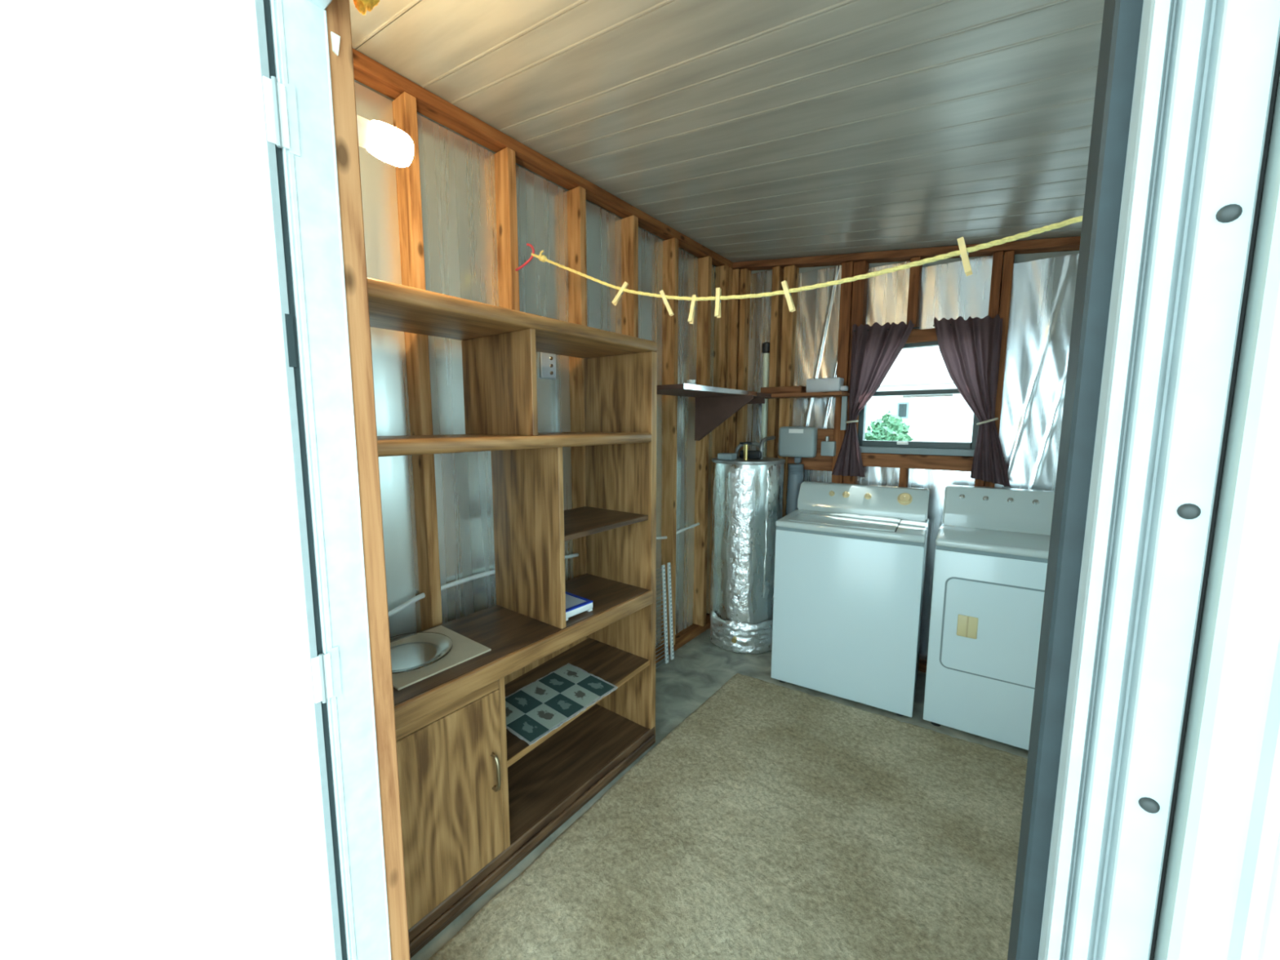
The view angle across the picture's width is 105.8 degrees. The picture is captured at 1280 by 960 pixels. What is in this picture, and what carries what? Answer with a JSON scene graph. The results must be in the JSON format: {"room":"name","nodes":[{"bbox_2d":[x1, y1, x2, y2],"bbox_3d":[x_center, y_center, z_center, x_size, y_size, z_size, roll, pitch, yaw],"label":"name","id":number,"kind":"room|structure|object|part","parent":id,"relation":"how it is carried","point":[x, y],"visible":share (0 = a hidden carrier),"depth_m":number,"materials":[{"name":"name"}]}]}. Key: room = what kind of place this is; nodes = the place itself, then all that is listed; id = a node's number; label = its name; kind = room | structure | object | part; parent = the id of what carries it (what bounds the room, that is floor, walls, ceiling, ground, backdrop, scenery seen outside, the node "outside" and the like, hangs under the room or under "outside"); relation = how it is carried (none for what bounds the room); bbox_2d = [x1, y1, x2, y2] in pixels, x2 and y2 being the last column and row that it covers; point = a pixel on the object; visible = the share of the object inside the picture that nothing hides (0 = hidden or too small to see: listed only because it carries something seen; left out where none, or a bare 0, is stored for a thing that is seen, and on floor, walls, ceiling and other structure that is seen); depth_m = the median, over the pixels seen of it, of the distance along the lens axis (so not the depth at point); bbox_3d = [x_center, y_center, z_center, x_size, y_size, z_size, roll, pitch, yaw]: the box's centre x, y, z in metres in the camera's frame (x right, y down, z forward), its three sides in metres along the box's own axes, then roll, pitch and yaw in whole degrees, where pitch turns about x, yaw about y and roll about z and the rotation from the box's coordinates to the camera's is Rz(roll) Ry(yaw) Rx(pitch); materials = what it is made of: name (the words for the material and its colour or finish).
{"room":"laundry room","nodes":[
{"label":"laundry room","id":0,"kind":"room"},
{"bbox_2d":[352,48,733,663],"bbox_3d":[-0.271,-0.141,2.470,0.144,2.660,3.070,5,9,37],"label":"wall","id":1,"kind":"structure","parent":0,"point":[459,220],"depth_m":1.98,"materials":[{"name":"brown wood"}]},
{"bbox_3d":[-0.938,-0.013,1.644,0.005,2.511,0.338,5,9,37],"label":"foil panel","id":2,"kind":"part","parent":1,"relation":"part of","materials":[{"name":"silver metal"}]},
{"bbox_3d":[-0.698,-0.050,1.952,0.004,2.511,0.363,5,9,37],"label":"foil panel","id":3,"kind":"part","parent":1,"relation":"part of","materials":[{"name":"silver metal"}]},
{"bbox_2d":[515,243,534,271],"bbox_3d":[-0.463,-0.896,1.941,0.102,0.097,0.015,4,8,30],"label":"wall hook","id":4,"kind":"object","parent":1,"relation":"attached to","point":[526,263],"visible":1,"depth_m":1.93,"materials":[{"name":"red"}]},
{"bbox_2d":[531,215,1082,300],"bbox_3d":[0.503,-0.658,1.223,2.365,0.320,0.029,5,9,37],"label":"clothesline","id":5,"kind":"object","parent":4,"relation":"hanging from","point":[541,257],"visible":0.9,"depth_m":1.21,"materials":[{"name":"yellow fabric"}]},
{"bbox_2d":[611,281,628,305],"bbox_3d":[-0.068,-0.642,1.667,0.057,0.076,0.025,1,7,10],"label":"clothespin","id":6,"kind":"object","parent":5,"relation":"attached to","point":[615,301],"visible":1,"depth_m":1.66,"materials":[{"name":"yellow"}]},
{"bbox_2d":[659,289,674,315],"bbox_3d":[0.087,-0.572,1.568,0.047,0.083,0.026,1,7,8],"label":"clothespin","id":7,"kind":"object","parent":5,"relation":"attached to","point":[666,303],"visible":1,"depth_m":1.56,"materials":[{"name":"yellow"}]},
{"bbox_2d":[688,294,697,324],"bbox_3d":[0.162,-0.529,1.499,0.022,0.086,0.028,3,7,21],"label":"clothespin","id":8,"kind":"object","parent":5,"relation":"hanging from","point":[691,318],"visible":1,"depth_m":1.50,"materials":[{"name":"yellow"}]},
{"bbox_2d":[714,287,720,318],"bbox_3d":[0.233,-0.530,1.447,0.015,0.084,0.025,4,8,28],"label":"clothespin","id":9,"kind":"object","parent":5,"relation":"hanging from","point":[717,302],"visible":1,"depth_m":1.44,"materials":[{"name":"yellow"}]},
{"bbox_3d":[0.237,-0.531,1.454,0.012,0.084,0.010,4,8,28],"label":"leg","id":10,"kind":"part","parent":9,"relation":"part of","materials":[{"name":"wood"}]},
{"bbox_2d":[781,280,795,311],"bbox_3d":[0.407,-0.502,1.325,0.036,0.085,0.030,4,8,31],"label":"clothespin","id":11,"kind":"object","parent":5,"relation":"hanging from","point":[785,287],"visible":1,"depth_m":1.32,"materials":[{"name":"yellow"}]},
{"bbox_3d":[0.409,-0.503,1.328,0.012,0.084,0.012,-16,4,34],"label":"leg","id":12,"kind":"part","parent":11,"relation":"part of","materials":[{"name":"wood"}]},
{"bbox_2d":[956,236,972,276],"bbox_3d":[0.718,-0.495,1.070,0.033,0.085,0.025,6,9,40],"label":"clothespin","id":13,"kind":"object","parent":5,"relation":"hanging from","point":[964,255],"visible":1,"depth_m":1.07,"materials":[{"name":"yellow"}]},
{"bbox_3d":[0.724,-0.495,1.077,0.012,0.084,0.012,-14,-8,40],"label":"leg","id":14,"kind":"part","parent":13,"relation":"part of","materials":[{"name":"wood"}]},
{"bbox_3d":[-0.215,-1.387,2.355,0.094,0.052,2.890,5,9,37],"label":"plate","id":15,"kind":"part","parent":1,"relation":"part of","materials":[{"name":"brown wood"}]},
{"bbox_2d":[388,522,699,617],"bbox_3d":[-0.305,0.389,2.463,0.024,0.114,2.382,5,9,37],"label":"pipe","id":16,"kind":"object","parent":1,"relation":"attached to","point":[411,601],"visible":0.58,"depth_m":1.93,"materials":[{"name":"white"}]},
{"bbox_3d":[-0.451,-0.087,2.268,0.005,2.511,0.358,5,9,38],"label":"foil panel","id":17,"kind":"part","parent":1,"relation":"part of","materials":[{"name":"silver metal"}]},
{"bbox_2d":[540,351,555,378],"bbox_3d":[-0.422,-0.531,2.236,0.012,0.120,0.090,5,9,37],"label":"cover plate","id":18,"kind":"object","parent":1,"relation":"attached to","point":[548,361],"visible":0.91,"depth_m":2.23,"materials":[{"name":"grey plastic"}]},
{"bbox_3d":[-0.207,-0.124,2.580,0.004,2.511,0.353,5,9,37],"label":"foil panel","id":19,"kind":"part","parent":1,"relation":"part of","materials":[{"name":"silver metal"}]},
{"bbox_3d":[0.033,-0.161,2.888,0.006,2.511,0.348,5,9,37],"label":"foil panel","id":20,"kind":"part","parent":1,"relation":"part of","materials":[{"name":"silver metal"}]},
{"bbox_3d":[-0.216,1.154,2.657,0.090,0.045,2.890,5,9,37],"label":"plate","id":21,"kind":"part","parent":1,"relation":"part of","materials":[{"name":"brown wood"}]},
{"bbox_3d":[0.274,-0.197,3.196,0.004,2.511,0.353,5,9,37],"label":"foil panel","id":22,"kind":"part","parent":1,"relation":"part of","materials":[{"name":"silver metal"}]},
{"bbox_3d":[0.465,-0.226,3.441,0.005,2.511,0.188,5,9,37],"label":"foil panel","id":23,"kind":"part","parent":1,"relation":"part of","materials":[{"name":"silver metal"}]},
{"bbox_2d":[657,383,777,440],"bbox_3d":[0.425,-0.380,2.904,0.398,0.302,1.190,5,9,37],"label":"wall shelf","id":24,"kind":"object","parent":1,"relation":"attached to","point":[713,406],"visible":0.78,"depth_m":2.99,"materials":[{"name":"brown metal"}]},
{"bbox_2d":[686,379,695,384],"bbox_3d":[0.261,-0.493,2.465,0.046,0.030,0.046,5,9,37],"label":"ceramic cup","id":25,"kind":"object","parent":24,"relation":"on","point":[688,381],"visible":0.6,"depth_m":2.45,"materials":[{"name":"white ceramic"}]},
{"bbox_2d":[760,385,806,394],"bbox_3d":[0.932,-0.583,3.154,0.270,0.045,0.100,5,9,37],"label":"wooden block","id":26,"kind":"object","parent":24,"relation":"on","point":[784,389],"visible":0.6,"depth_m":3.10,"materials":[{"name":"brown wood"}]},
{"bbox_2d":[410,627,1028,959],"bbox_3d":[0.754,1.329,1.875,2.700,0.120,3.020,5,9,37],"label":"floor","id":27,"kind":"structure","parent":0,"point":[700,668],"depth_m":2.62,"materials":[{"name":"paint"}]},
{"bbox_2d":[367,277,657,958],"bbox_3d":[-0.459,0.367,1.759,0.431,1.819,1.270,5,9,37],"label":"bookcase","id":28,"kind":"object","parent":27,"relation":"on","point":[477,799],"visible":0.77,"depth_m":1.74,"materials":[{"name":"brown wood"}]},
{"bbox_2d":[391,625,491,690],"bbox_3d":[-0.693,0.553,1.543,0.300,0.006,0.300,5,9,37],"label":"board","id":29,"kind":"object","parent":28,"relation":"on","point":[464,649],"visible":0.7,"depth_m":1.50,"materials":[{"name":"wood"}]},
{"bbox_2d":[390,631,452,674],"bbox_3d":[-0.730,0.543,1.511,0.272,0.021,0.272,5,9,37],"label":"bowl","id":30,"kind":"object","parent":29,"relation":"on","point":[411,651],"visible":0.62,"depth_m":1.55,"materials":[{"name":"white ceramic"}]},
{"bbox_3d":[-0.573,0.657,1.367,0.018,0.034,0.401,5,9,37],"label":"apron rail","id":31,"kind":"part","parent":28,"relation":"part of","materials":[{"name":"brown wood"}]},
{"bbox_3d":[-0.568,0.953,1.405,0.019,0.558,0.391,5,9,37],"label":"door","id":32,"kind":"part","parent":28,"relation":"part of","materials":[{"name":"brown wood"}]},
{"bbox_3d":[-0.449,0.917,1.512,0.037,0.126,0.012,5,9,37],"label":"handle","id":33,"kind":"part","parent":28,"relation":"part of","materials":[{"name":"gold metal"}]},
{"bbox_3d":[-0.473,-0.139,1.705,0.401,0.041,1.202,5,9,37],"label":"shelf","id":34,"kind":"part","parent":28,"relation":"part of","materials":[{"name":"brown wood"}]},
{"bbox_3d":[-0.317,1.242,1.738,0.012,0.030,1.250,5,9,37],"label":"plinth moulding","id":35,"kind":"part","parent":28,"relation":"part of","materials":[{"name":"brown wood"}]},
{"bbox_3d":[-0.627,0.851,1.942,0.012,0.615,1.202,5,9,37],"label":"panel","id":36,"kind":"part","parent":28,"relation":"part of","materials":[{"name":"brown wood"}]},
{"bbox_2d":[505,662,617,745],"bbox_3d":[-0.347,0.860,1.905,0.311,0.023,0.444,6,9,41],"label":"placemat","id":37,"kind":"object","parent":28,"relation":"on","point":[540,707],"visible":0.87,"depth_m":1.89,"materials":[{"name":"multicoloured fabric"}]},
{"bbox_3d":[-0.345,0.861,1.993,0.373,0.053,0.778,5,9,37],"label":"shelf","id":38,"kind":"part","parent":28,"relation":"part of","materials":[{"name":"brown wood"}]},
{"bbox_2d":[565,591,592,621],"bbox_3d":[-0.294,0.494,1.901,0.170,0.040,0.150,6,9,40],"label":"plastic tray","id":39,"kind":"object","parent":28,"relation":"on","point":[575,604],"visible":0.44,"depth_m":1.88,"materials":[{"name":"white"}]},
{"bbox_3d":[-0.294,0.480,1.899,0.132,0.008,0.116,6,9,40],"label":"lid","id":40,"kind":"part","parent":39,"relation":"part of","materials":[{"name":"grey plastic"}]},
{"bbox_3d":[-0.267,0.173,2.027,0.379,0.020,0.502,5,9,37],"label":"shelf","id":41,"kind":"part","parent":28,"relation":"part of","materials":[{"name":"brown wood"}]},
{"bbox_3d":[-0.095,0.330,2.256,0.395,1.776,0.038,5,9,37],"label":"panel","id":42,"kind":"part","parent":28,"relation":"part of","materials":[{"name":"brown wood"}]},
{"bbox_2d":[655,562,674,668],"bbox_3d":[0.086,0.837,2.891,0.044,0.620,0.367,5,9,37],"label":"wire shelf","id":43,"kind":"object","parent":27,"relation":"on","point":[668,566],"visible":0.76,"depth_m":2.98,"materials":[{"name":"white metal"}]},
{"bbox_3d":[0.154,0.827,2.978,0.012,0.620,0.024,1,6,38],"label":"rail","id":44,"kind":"part","parent":43,"relation":"part of","materials":[{"name":"white plastic"}]},
{"bbox_3d":[0.191,0.821,3.025,0.012,0.620,0.024,1,6,38],"label":"rail","id":45,"kind":"part","parent":43,"relation":"part of","materials":[{"name":"white plastic"}]},
{"bbox_2d":[428,672,1027,959],"bbox_3d":[0.772,1.301,1.513,1.995,0.019,2.259,5,9,37],"label":"carpet","id":46,"kind":"object","parent":27,"relation":"on","point":[773,822],"visible":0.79,"depth_m":1.67,"materials":[{"name":"beige carpet"}]},
{"bbox_2d":[710,435,785,653],"bbox_3d":[0.710,0.406,3.246,0.491,1.393,0.513,5,9,37],"label":"water heater","id":47,"kind":"object","parent":27,"relation":"on","point":[747,489],"visible":0.88,"depth_m":3.08,"materials":[{"name":"silver metal"}]},
{"bbox_2d":[731,636,737,643],"bbox_3d":[0.607,1.023,3.106,0.032,0.032,0.045,3,7,20],"label":"tap","id":48,"kind":"object","parent":47,"relation":"on","point":[734,639],"depth_m":3.09,"materials":[{"name":"gold metal"}]},
{"bbox_2d":[785,463,804,515],"bbox_3d":[1.024,0.496,3.257,0.105,1.210,0.105,5,9,37],"label":"hose","id":49,"kind":"object","parent":27,"relation":"on","point":[795,475],"visible":0.38,"depth_m":3.17,"materials":[{"name":"grey plastic"}]},
{"bbox_2d":[770,480,929,717],"bbox_3d":[1.200,0.606,2.765,0.717,1.108,0.566,4,8,32],"label":"washing machine","id":50,"kind":"object","parent":27,"relation":"on","point":[850,562],"visible":1,"depth_m":2.56,"materials":[{"name":"white metal"}]},
{"bbox_3d":[1.160,0.081,2.930,0.032,0.035,0.041,4,8,32],"label":"knob","id":51,"kind":"part","parent":50,"relation":"part of","materials":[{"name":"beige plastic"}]},
{"bbox_3d":[1.134,0.220,2.685,0.525,0.005,0.365,4,8,32],"label":"lid","id":52,"kind":"part","parent":50,"relation":"part of","materials":[{"name":"metal"}]},
{"bbox_3d":[1.228,0.087,2.889,0.040,0.040,0.043,4,8,32],"label":"knob","id":53,"kind":"part","parent":50,"relation":"part of","materials":[{"name":"beige plastic"}]},
{"bbox_3d":[1.200,0.236,2.721,0.717,0.035,0.566,4,8,32],"label":"panel","id":54,"kind":"part","parent":50,"relation":"part of","materials":[{"name":"metal"}]},
{"bbox_3d":[1.329,0.094,2.824,0.038,0.038,0.043,4,8,32],"label":"knob","id":55,"kind":"part","parent":50,"relation":"part of","materials":[{"name":"beige plastic"}]},
{"bbox_3d":[1.492,0.108,2.728,0.075,0.066,0.052,4,8,32],"label":"knob","id":56,"kind":"part","parent":50,"relation":"part of","materials":[{"name":"beige plastic"}]},
{"bbox_2d":[922,484,1054,750],"bbox_3d":[1.825,0.638,2.346,0.694,1.142,0.533,5,8,34],"label":"dryer","id":57,"kind":"object","parent":27,"relation":"on","point":[989,575],"visible":0.69,"depth_m":2.24,"materials":[{"name":"white metal"}]},
{"bbox_3d":[1.707,0.090,2.565,0.026,0.027,0.026,5,8,34],"label":"knob","id":58,"kind":"part","parent":57,"relation":"part of","materials":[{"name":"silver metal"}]},
{"bbox_3d":[1.518,0.680,2.244,0.078,0.102,0.006,5,8,34],"label":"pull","id":59,"kind":"part","parent":57,"relation":"part of","materials":[{"name":"beige plastic"}]},
{"bbox_3d":[1.793,0.097,2.508,0.026,0.027,0.026,5,8,34],"label":"knob","id":60,"kind":"part","parent":57,"relation":"part of","materials":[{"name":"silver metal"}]},
{"bbox_3d":[1.827,0.292,2.308,0.694,0.035,0.526,5,8,34],"label":"panel","id":61,"kind":"part","parent":57,"relation":"part of","materials":[{"name":"metal"}]},
{"bbox_3d":[1.685,0.693,2.143,0.574,0.435,0.014,5,8,34],"label":"door","id":62,"kind":"part","parent":57,"relation":"part of","materials":[{"name":"metal"}]},
{"bbox_3d":[1.877,0.103,2.451,0.026,0.027,0.026,5,8,34],"label":"knob","id":63,"kind":"part","parent":57,"relation":"part of","materials":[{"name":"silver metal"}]},
{"bbox_3d":[1.960,0.110,2.396,0.026,0.027,0.026,5,8,34],"label":"knob","id":64,"kind":"part","parent":57,"relation":"part of","materials":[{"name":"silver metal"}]},
{"bbox_2d":[349,0,1104,262],"bbox_3d":[0.763,-1.200,1.588,2.800,0.417,3.150,5,9,37],"label":"ceiling","id":65,"kind":"structure","parent":0,"point":[750,130],"depth_m":1.52,"materials":[{"name":"white wood"}]},
{"bbox_3d":[-0.018,-1.051,0.616,2.630,0.350,0.336,5,9,37],"label":"panel","id":66,"kind":"part","parent":65,"relation":"part of","materials":[{"name":"wood"}]},
{"bbox_3d":[0.152,-1.077,0.834,2.630,0.350,0.211,5,9,37],"label":"panel","id":67,"kind":"part","parent":65,"relation":"part of","materials":[{"name":"wood"}]},
{"bbox_3d":[0.250,-1.092,0.960,2.630,0.350,0.101,5,9,37],"label":"panel","id":68,"kind":"part","parent":65,"relation":"part of","materials":[{"name":"wood"}]},
{"bbox_3d":[0.345,-1.106,1.081,2.630,0.350,0.200,5,9,37],"label":"panel","id":69,"kind":"part","parent":65,"relation":"part of","materials":[{"name":"wood"}]},
{"bbox_3d":[0.439,-1.120,1.201,2.630,0.350,0.098,5,9,37],"label":"panel","id":70,"kind":"part","parent":65,"relation":"part of","materials":[{"name":"wood"}]},
{"bbox_3d":[0.505,-1.130,1.286,2.630,0.350,0.110,5,9,37],"label":"panel","id":71,"kind":"part","parent":65,"relation":"part of","materials":[{"name":"wood"}]},
{"bbox_3d":[0.573,-1.141,1.373,2.630,0.350,0.106,5,9,37],"label":"panel","id":72,"kind":"part","parent":65,"relation":"part of","materials":[{"name":"wood"}]},
{"bbox_3d":[0.664,-1.154,1.489,2.630,0.350,0.181,5,9,37],"label":"panel","id":73,"kind":"part","parent":65,"relation":"part of","materials":[{"name":"wood"}]},
{"bbox_3d":[0.768,-1.170,1.623,2.630,0.350,0.151,5,9,37],"label":"panel","id":74,"kind":"part","parent":65,"relation":"part of","materials":[{"name":"wood"}]},
{"bbox_3d":[0.865,-1.185,1.746,2.630,0.350,0.156,5,9,37],"label":"panel","id":75,"kind":"part","parent":65,"relation":"part of","materials":[{"name":"wood"}]},
{"bbox_3d":[0.960,-1.199,1.868,2.630,0.350,0.146,5,9,37],"label":"panel","id":76,"kind":"part","parent":65,"relation":"part of","materials":[{"name":"wood"}]},
{"bbox_3d":[1.050,-1.213,1.984,2.630,0.350,0.141,5,9,37],"label":"panel","id":77,"kind":"part","parent":65,"relation":"part of","materials":[{"name":"wood"}]},
{"bbox_3d":[1.131,-1.225,2.088,2.630,0.350,0.116,5,9,37],"label":"panel","id":78,"kind":"part","parent":65,"relation":"part of","materials":[{"name":"wood"}]},
{"bbox_3d":[1.218,-1.238,2.199,2.630,0.350,0.161,5,9,37],"label":"panel","id":79,"kind":"part","parent":65,"relation":"part of","materials":[{"name":"wood"}]},
{"bbox_3d":[1.318,-1.253,2.327,2.630,0.350,0.156,5,9,37],"label":"panel","id":80,"kind":"part","parent":65,"relation":"part of","materials":[{"name":"wood"}]},
{"bbox_3d":[1.413,-1.268,2.449,2.630,0.350,0.146,5,9,37],"label":"panel","id":81,"kind":"part","parent":65,"relation":"part of","materials":[{"name":"wood"}]},
{"bbox_3d":[1.496,-1.280,2.554,2.630,0.350,0.116,5,9,37],"label":"panel","id":82,"kind":"part","parent":65,"relation":"part of","materials":[{"name":"wood"}]},
{"bbox_3d":[1.588,-1.294,2.672,2.630,0.350,0.176,5,9,37],"label":"panel","id":83,"kind":"part","parent":65,"relation":"part of","materials":[{"name":"wood"}]},
{"bbox_2d":[325,0,1279,959],"bbox_3d":[-0.096,0.129,0.613,2.720,2.800,0.160,5,9,37],"label":"wall","id":84,"kind":"structure","parent":0,"point":[1220,897],"depth_m":0.27,"materials":[{"name":"white plastic"}]},
{"bbox_2d":[0,0,342,959],"bbox_3d":[-0.830,0.378,0.469,0.048,2.100,0.969,5,9,37],"label":"door","id":85,"kind":"structure","parent":84,"relation":"in","point":[164,795],"depth_m":0.64,"materials":[{"name":"white"}]},
{"bbox_2d":[307,0,332,9],"bbox_3d":[-0.128,-0.716,0.439,1.020,0.042,0.055,5,9,37],"label":"trim","id":86,"kind":"structure","parent":84,"relation":"attached to","point":[323,4],"depth_m":0.74,"materials":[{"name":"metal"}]},
{"bbox_2d":[263,0,391,959],"bbox_3d":[-0.528,0.373,0.859,0.032,2.218,0.089,5,9,37],"label":"trim","id":87,"kind":"structure","parent":84,"relation":"attached to","point":[297,36],"depth_m":0.81,"materials":[{"name":"metal"}]},
{"bbox_3d":[-0.542,-0.216,0.751,0.006,0.080,0.010,5,9,37],"label":"strike plate","id":88,"kind":"part","parent":87,"relation":"part of","materials":[{"name":"grey"}]},
{"bbox_2d":[330,31,340,56],"bbox_3d":[-0.483,-0.692,0.770,0.003,0.030,0.013,5,9,37],"label":"paper tag","id":89,"kind":"object","parent":84,"relation":"attached to","point":[335,38],"visible":1,"depth_m":0.77,"materials":[{"name":"white"}]},
{"bbox_2d":[353,0,379,14],"bbox_3d":[-0.455,-0.826,0.798,0.066,0.104,0.048,5,9,37],"label":"scrap","id":90,"kind":"object","parent":84,"relation":"attached to","point":[362,6],"visible":1,"depth_m":0.80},
{"bbox_2d":[356,114,413,167],"bbox_3d":[-0.637,-0.771,1.053,0.110,0.110,0.271,5,9,37],"label":"wall lamp","id":91,"kind":"object","parent":84,"relation":"attached to","point":[390,144],"visible":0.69,"depth_m":1.09,"materials":[{"name":"white glass"}]},
{"bbox_3d":[0.313,0.250,0.352,0.049,2.580,0.090,5,9,37],"label":"door post","id":92,"kind":"part","parent":84,"relation":"part of","materials":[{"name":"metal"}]},
{"bbox_2d":[1037,0,1279,959],"bbox_3d":[0.281,0.437,0.317,0.046,2.218,0.038,5,9,37],"label":"trim","id":93,"kind":"structure","parent":84,"relation":"attached to","point":[1206,76],"depth_m":0.26,"materials":[{"name":"white paint"}]},
{"bbox_2d":[728,235,1080,672],"bbox_3d":[1.643,-0.166,2.853,2.700,2.620,0.147,5,9,37],"label":"wall","id":94,"kind":"structure","parent":0,"point":[1030,285],"depth_m":2.84,"materials":[{"name":"brown wood"}]},
{"bbox_3d":[0.851,-0.211,3.484,0.190,2.471,0.010,5,9,37],"label":"foil panel","id":95,"kind":"part","parent":94,"relation":"part of","materials":[{"name":"silver metal"}]},
{"bbox_2d":[760,342,769,457],"bbox_3d":[0.873,-0.533,3.378,0.064,0.826,0.064,5,9,37],"label":"pipe","id":96,"kind":"object","parent":94,"relation":"attached to","point":[765,346],"visible":0.77,"depth_m":3.35,"materials":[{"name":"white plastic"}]},
{"bbox_2d":[777,426,817,463],"bbox_3d":[1.039,-0.231,3.194,0.240,0.242,0.084,5,9,37],"label":"electrical box","id":97,"kind":"object","parent":94,"relation":"attached to","point":[797,442],"visible":1,"depth_m":3.15,"materials":[{"name":"grey metal"}]},
{"bbox_2d":[771,391,849,430],"bbox_3d":[1.072,-0.433,3.067,0.433,0.230,0.188,5,9,37],"label":"wall shelf","id":98,"kind":"object","parent":94,"relation":"attached to","point":[844,395],"visible":1,"depth_m":3.00,"materials":[{"name":"brown wood"}]},
{"bbox_2d":[805,377,848,392],"bbox_3d":[1.155,-0.582,2.980,0.233,0.085,0.100,5,9,37],"label":"box","id":99,"kind":"object","parent":98,"relation":"on","point":[833,384],"visible":0.88,"depth_m":2.94,"materials":[{"name":"grey plastic"}]},
{"bbox_3d":[1.232,-0.553,2.923,0.038,0.030,0.060,5,9,37],"label":"spout","id":100,"kind":"part","parent":99,"relation":"part of","materials":[{"name":"grey plastic"}]},
{"bbox_3d":[1.271,-0.416,3.014,0.030,0.208,0.026,5,9,37],"label":"support leg","id":101,"kind":"part","parent":98,"relation":"part of","materials":[{"name":"grey metal"}]},
{"bbox_3d":[1.159,-0.847,3.163,0.296,1.019,0.014,5,9,37],"label":"foil panel","id":102,"kind":"part","parent":94,"relation":"part of","materials":[{"name":"silver metal"}]},
{"bbox_3d":[1.162,0.486,3.324,0.296,1.125,0.006,5,9,37],"label":"foil panel","id":103,"kind":"part","parent":94,"relation":"part of","materials":[{"name":"silver metal"}]},
{"bbox_2d":[820,436,836,456],"bbox_3d":[1.204,-0.216,3.090,0.084,0.123,0.046,5,9,37],"label":"outlet box","id":104,"kind":"object","parent":94,"relation":"attached to","point":[828,447],"visible":1,"depth_m":3.07,"materials":[{"name":"grey metal"}]},
{"bbox_2d":[831,320,919,476],"bbox_3d":[1.387,-0.474,2.885,0.439,0.921,0.060,5,9,37],"label":"curtain","id":105,"kind":"object","parent":94,"relation":"hanging from","point":[875,348],"visible":1,"depth_m":2.89,"materials":[{"name":"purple fabric"}]},
{"bbox_3d":[1.486,0.493,3.072,0.250,1.170,0.008,5,9,38],"label":"foil panel","id":106,"kind":"part","parent":94,"relation":"part of","materials":[{"name":"silver metal"}]},
{"bbox_3d":[1.481,-1.074,2.890,0.238,0.407,0.006,5,8,37],"label":"foil panel","id":107,"kind":"part","parent":94,"relation":"part of","materials":[{"name":"silver metal"}]},
{"bbox_3d":[1.648,-1.263,2.696,2.460,0.355,0.094,5,9,37],"label":"plate","id":108,"kind":"part","parent":94,"relation":"part of","materials":[{"name":"brown wood"}]},
{"bbox_2d":[857,341,979,456],"bbox_3d":[1.611,-0.471,2.815,0.620,0.640,0.090,5,9,37],"label":"window","id":109,"kind":"structure","parent":94,"relation":"in","point":[909,447],"depth_m":2.80,"materials":[{"name":"grey"}]},
{"bbox_3d":[1.614,-0.509,2.815,0.580,0.026,0.050,5,9,37],"label":"sash rail","id":110,"kind":"part","parent":109,"relation":"part of","materials":[{"name":"grey"}]},
{"bbox_3d":[1.609,-0.209,2.844,0.560,0.037,0.045,5,9,37],"label":"sash rail","id":111,"kind":"part","parent":109,"relation":"part of","materials":[{"name":"grey"}]},
{"bbox_3d":[1.611,-0.172,2.851,0.620,0.038,0.090,5,9,37],"label":"sill","id":112,"kind":"part","parent":109,"relation":"part of","materials":[{"name":"grey"}]},
{"bbox_2d":[902,394,953,397],"bbox_3d":[1.660,-0.485,2.796,0.250,0.012,0.014,5,9,37],"label":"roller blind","id":113,"kind":"object","parent":109,"relation":"attached to","point":[916,395],"depth_m":2.80,"materials":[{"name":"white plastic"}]},
{"bbox_3d":[1.689,1.119,2.949,2.360,0.045,0.090,5,9,37],"label":"plate","id":114,"kind":"part","parent":94,"relation":"part of","materials":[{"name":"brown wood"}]},
{"bbox_3d":[1.746,0.517,2.871,0.332,1.170,0.006,5,9,38],"label":"foil panel","id":115,"kind":"part","parent":94,"relation":"part of","materials":[{"name":"silver metal"}]},
{"bbox_3d":[1.746,-1.026,2.689,0.332,0.358,0.004,5,9,37],"label":"foil panel","id":116,"kind":"part","parent":94,"relation":"part of","materials":[{"name":"silver metal"}]},
{"bbox_2d":[933,314,1010,486],"bbox_3d":[1.770,-0.429,2.591,0.403,0.908,0.060,5,9,37],"label":"curtain","id":117,"kind":"object","parent":94,"relation":"hanging from","point":[970,349],"visible":1,"depth_m":2.57,"materials":[{"name":"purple fabric"}]},
{"bbox_3d":[2.095,0.009,2.537,0.377,2.257,0.009,5,9,37],"label":"foil panel","id":118,"kind":"part","parent":94,"relation":"part of","materials":[{"name":"silver metal"}]},
{"label":"outside","id":119,"kind":"structure","parent":0,"visible":0},
{"bbox_3d":[2.452,1.308,3.337,28.000,0.179,36.000,5,9,37],"label":"ground","id":120,"kind":"structure","parent":119,"visible":0},
{"bbox_2d":[864,409,915,440],"bbox_3d":[4.157,-0.261,8.194,0.977,1.855,0.940,5,9,37],"label":"bush","id":121,"kind":"object","parent":120,"relation":"on","point":[889,428],"visible":0.12,"depth_m":8.00,"materials":[{"name":"green plant"}]},
{"bbox_2d":[865,354,973,442],"bbox_3d":[8.444,-1.954,14.838,12.800,3.600,5.000,5,9,37],"label":"house","id":122,"kind":"structure","parent":120,"relation":"on","point":[930,419],"depth_m":13.00,"materials":[{"name":"white"}]},
{"bbox_3d":[7.170,-1.898,13.215,0.190,0.350,0.010,5,9,37],"label":"pane","id":123,"kind":"part","parent":122,"relation":"part of","materials":[{"name":"grey"}]}
]}

